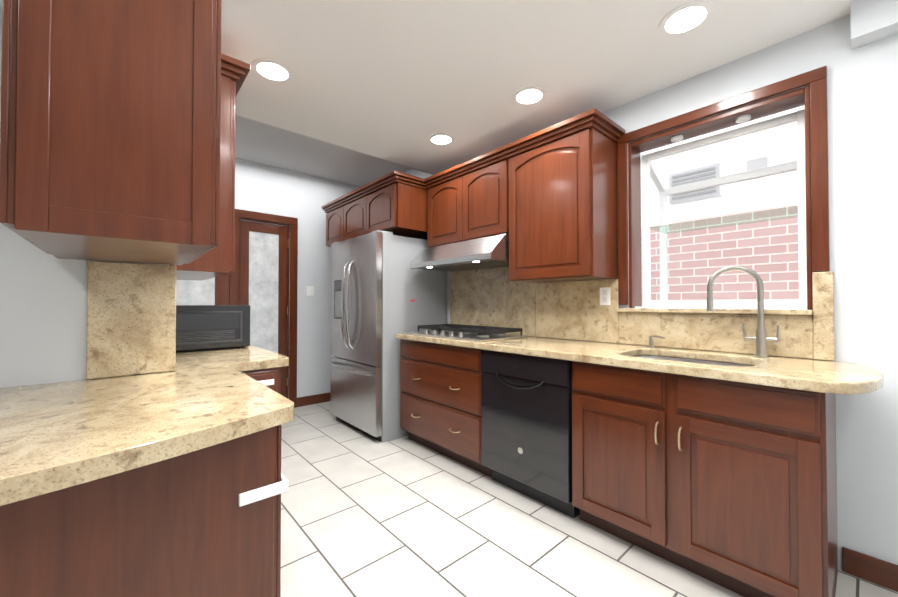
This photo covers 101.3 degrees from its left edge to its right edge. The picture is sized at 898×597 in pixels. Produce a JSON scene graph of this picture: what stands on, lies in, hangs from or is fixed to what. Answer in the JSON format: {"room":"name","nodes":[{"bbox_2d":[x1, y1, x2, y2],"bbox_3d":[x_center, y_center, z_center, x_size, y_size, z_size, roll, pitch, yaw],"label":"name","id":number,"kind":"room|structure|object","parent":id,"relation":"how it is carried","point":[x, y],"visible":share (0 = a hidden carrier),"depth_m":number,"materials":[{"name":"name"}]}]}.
{"room":"kitchen","nodes":[
{"label":"kitchen","id":0,"kind":"room"},
{"bbox_2d":[0,0,897,568],"bbox_3d":[-0.789,-0.176,1.014,4.900,2.820,6.300,1,-1,-41],"label":"wall","id":1,"kind":"structure","parent":0,"point":[42,316],"depth_m":1.59,"materials":[{"name":"white paint"}]},
{"bbox_2d":[0,0,249,280],"bbox_3d":[-1.202,-0.622,1.567,0.626,0.997,1.734,1,-1,-41],"label":"upper cabinet","id":2,"kind":"object","parent":1,"relation":"attached to","point":[117,132],"visible":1,"depth_m":0.83,"materials":[{"name":"brown wood"}]},
{"bbox_2d":[86,261,176,378],"bbox_3d":[-1.124,0.073,1.315,0.240,0.396,0.019,1,-1,-41],"label":"backsplash","id":3,"kind":"structure","parent":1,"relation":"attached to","point":[131,318],"depth_m":1.30,"materials":[{"name":"stone"}]},
{"bbox_2d":[176,277,214,304],"bbox_3d":[-2.442,-0.261,3.548,0.316,1.040,0.009,1,-1,-41],"label":"window","id":4,"kind":"structure","parent":1,"relation":"in","point":[192,292],"depth_m":3.54,"materials":[{"name":"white glass"}]},
{"bbox_2d":[215,209,297,407],"bbox_3d":[-2.066,0.155,3.962,0.795,2.140,0.164,1,-1,-41],"label":"door frame","id":5,"kind":"structure","parent":1,"relation":"attached to","point":[227,289],"depth_m":4.11,"materials":[{"name":"brown wood"}]},
{"bbox_2d":[240,220,287,396],"bbox_3d":[-1.996,0.203,3.984,0.482,2.032,0.062,1,-1,-41],"label":"back door","id":6,"kind":"structure","parent":1,"relation":"in","point":[263,270],"depth_m":4.00,"materials":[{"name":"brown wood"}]},
{"bbox_2d":[306,286,313,295],"bbox_3d":[-1.614,-0.088,4.280,0.090,0.115,0.009,1,-1,-41],"label":"switch plate","id":7,"kind":"object","parent":1,"relation":"attached to","point":[309,290],"visible":1,"depth_m":4.28,"materials":[{"name":"white plastic"}]},
{"bbox_2d":[297,392,329,406],"bbox_3d":[-1.384,1.179,4.460,0.900,0.105,0.015,1,-1,-41],"label":"baseboard","id":8,"kind":"structure","parent":1,"relation":"attached to","point":[325,397],"depth_m":4.28,"materials":[{"name":"brown wood"}]},
{"bbox_2d":[321,108,624,282],"bbox_3d":[-0.164,-0.586,3.246,0.704,0.942,3.072,1,-1,-41],"label":"upper cabinet","id":9,"kind":"object","parent":1,"relation":"attached to","point":[546,199],"visible":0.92,"depth_m":2.48,"materials":[{"name":"brown wood"}]},
{"bbox_2d":[410,233,508,271],"bbox_3d":[0.158,-0.357,3.006,0.493,0.194,0.936,1,-1,-41],"label":"range hood","id":10,"kind":"object","parent":9,"relation":"attached to","point":[485,252],"visible":0.88,"depth_m":2.80,"materials":[{"name":"silver metal"}]},
{"bbox_2d":[450,266,834,360],"bbox_3d":[0.854,-0.087,2.585,0.048,0.751,2.555,1,-1,-41],"label":"backsplash","id":11,"kind":"structure","parent":1,"relation":"attached to","point":[497,297],"depth_m":2.33,"materials":[{"name":"stone"}]},
{"bbox_2d":[600,287,610,304],"bbox_3d":[1.017,-0.014,2.401,0.006,0.115,0.070,1,-1,-41],"label":"electrical outlet plate","id":12,"kind":"object","parent":11,"relation":"attached to","point":[604,295],"visible":1,"depth_m":2.40,"materials":[{"name":"white plastic"}]},
{"bbox_2d":[618,66,829,309],"bbox_3d":[1.581,-0.475,2.168,0.526,1.130,0.935,1,-1,-41],"label":"window","id":13,"kind":"structure","parent":1,"relation":"in","point":[812,97],"depth_m":2.08,"materials":[{"name":"brown wood"}]},
{"bbox_2d":[842,547,897,591],"bbox_3d":[2.317,1.130,0.939,0.015,0.105,1.797,1,-1,-41],"label":"baseboard","id":14,"kind":"structure","parent":1,"relation":"attached to","point":[880,572],"depth_m":1.55,"materials":[{"name":"brown wood"}]},
{"bbox_2d":[221,0,852,186],"bbox_3d":[-0.789,-1.401,1.031,4.600,0.290,6.000,1,-1,-41],"label":"ceiling","id":15,"kind":"structure","parent":0,"point":[372,90],"depth_m":1.96,"materials":[{"name":"white paint"}]},
{"bbox_2d":[251,58,293,82],"bbox_3d":[-0.962,-1.239,2.010,0.210,0.006,0.210,1,-1,-41],"label":"recessed light","id":16,"kind":"object","parent":15,"relation":"in","point":[272,70],"visible":1,"depth_m":2.00,"materials":[{"name":"white plastic"}]},
{"bbox_2d":[428,133,454,145],"bbox_3d":[-0.060,-1.228,2.847,0.210,0.006,0.210,1,-1,-41],"label":"recessed light","id":17,"kind":"object","parent":15,"relation":"in","point":[441,139],"visible":1,"depth_m":2.84,"materials":[{"name":"white plastic"}]},
{"bbox_2d":[512,86,546,105],"bbox_3d":[0.491,-1.236,2.254,0.210,0.006,0.210,1,-1,-41],"label":"recessed light","id":18,"kind":"object","parent":15,"relation":"in","point":[529,96],"visible":1,"depth_m":2.25,"materials":[{"name":"white plastic"}]},
{"bbox_2d":[659,0,713,36],"bbox_3d":[1.056,-1.244,1.645,0.210,0.006,0.210,1,-1,-41],"label":"recessed light","id":19,"kind":"object","parent":15,"relation":"in","point":[686,18],"visible":1,"depth_m":1.64,"materials":[{"name":"white plastic"}]},
{"bbox_2d":[280,401,897,596],"bbox_3d":[-0.789,1.214,0.995,4.900,0.060,6.300,1,-1,-41],"label":"floor","id":20,"kind":"structure","parent":0,"point":[363,514],"depth_m":1.84,"materials":[{"name":"tile"}]},
{"bbox_2d":[0,425,287,596],"bbox_3d":[-0.783,0.746,0.889,0.590,0.872,0.445,1,-1,-41],"label":"base cabinet","id":21,"kind":"object","parent":20,"relation":"on","point":[204,522],"depth_m":0.76,"materials":[{"name":"brown wood"}]},
{"bbox_2d":[0,345,293,505],"bbox_3d":[-1.579,0.302,1.993,0.910,0.040,3.464,1,-1,-41],"label":"countertop","id":22,"kind":"structure","parent":21,"relation":"on","point":[56,436],"depth_m":0.83,"materials":[{"name":"stone"}]},
{"bbox_2d":[176,305,249,350],"bbox_3d":[-1.442,0.161,2.078,0.495,0.244,0.374,1,-1,-41],"label":"microwave","id":23,"kind":"object","parent":22,"relation":"on","point":[209,326],"visible":0.5,"depth_m":1.98,"materials":[{"name":"black metal"}]},
{"bbox_2d":[241,368,275,391],"bbox_3d":[-1.284,0.758,1.748,0.724,0.872,0.370,1,-1,-41],"label":"base cabinet","id":24,"kind":"object","parent":20,"relation":"on","point":[267,377],"depth_m":1.67,"materials":[{"name":"brown wood"}]},
{"bbox_2d":[330,230,445,442],"bbox_3d":[-0.647,0.325,3.634,0.850,1.790,0.901,1,-1,-41],"label":"refrigerator","id":25,"kind":"object","parent":20,"relation":"on","point":[383,293],"visible":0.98,"depth_m":3.26,"materials":[{"name":"grey metal"}]},
{"bbox_2d":[400,339,479,471],"bbox_3d":[0.118,0.775,2.983,0.604,0.872,0.960,1,-1,-41],"label":"base cabinet","id":26,"kind":"object","parent":20,"relation":"on","point":[440,383],"depth_m":2.73,"materials":[{"name":"brown wood"}]},
{"bbox_2d":[481,349,579,517],"bbox_3d":[0.621,0.769,2.356,0.633,0.868,0.630,1,-1,-41],"label":"dishwasher","id":27,"kind":"object","parent":20,"relation":"on","point":[526,425],"visible":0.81,"depth_m":2.13,"materials":[{"name":"black metal"}]},
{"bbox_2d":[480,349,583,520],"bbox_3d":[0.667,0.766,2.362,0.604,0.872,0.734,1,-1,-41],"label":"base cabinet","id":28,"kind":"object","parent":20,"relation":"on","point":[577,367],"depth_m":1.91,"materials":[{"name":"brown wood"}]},
{"bbox_2d":[584,362,837,596],"bbox_3d":[1.176,0.758,1.786,0.604,0.872,0.948,1,-1,-41],"label":"base cabinet","id":29,"kind":"object","parent":20,"relation":"on","point":[731,485],"depth_m":1.47,"materials":[{"name":"brown wood"}]},
{"bbox_2d":[395,333,883,394],"bbox_3d":[0.673,0.402,2.330,0.644,0.230,2.688,1,-1,-41],"label":"countertop","id":30,"kind":"structure","parent":29,"relation":"on","point":[831,377],"depth_m":1.65,"materials":[{"name":"stone"}]},
{"bbox_2d":[404,324,526,341],"bbox_3d":[0.105,0.262,2.953,0.515,0.066,0.890,1,-1,-41],"label":"cooktop","id":31,"kind":"object","parent":30,"relation":"in","point":[471,332],"visible":1,"depth_m":2.79,"materials":[{"name":"silver metal"}]},
{"bbox_2d":[647,335,664,347],"bbox_3d":[1.191,0.247,2.115,0.055,0.072,0.101,1,-1,-41],"label":"soap dispenser","id":32,"kind":"object","parent":30,"relation":"on","point":[650,345],"visible":1,"depth_m":2.13,"materials":[{"name":"silver metal"}]},
{"bbox_2d":[706,266,780,356],"bbox_3d":[1.437,0.058,1.805,0.100,0.442,0.277,1,-1,-41],"label":"faucet","id":33,"kind":"object","parent":30,"relation":"on","point":[760,338],"visible":1,"depth_m":1.77,"materials":[{"name":"silver metal"}]},
{"label":"outside","id":34,"kind":"structure","parent":0,"visible":0},
{"bbox_2d":[641,105,804,306],"bbox_3d":[2.668,-0.063,3.067,0.100,2.950,6.500,1,-1,-41],"label":"window view","id":35,"kind":"structure","parent":34,"point":[766,251],"depth_m":3.20,"materials":[{"name":"brick"}]},
{"bbox_2d":[669,156,767,205],"bbox_3d":[2.360,-1.045,3.268,0.108,0.280,0.710,1,-1,-41],"label":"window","id":36,"kind":"structure","parent":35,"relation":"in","point":[711,171],"depth_m":3.31,"materials":[{"name":"white plastic"}]}
]}

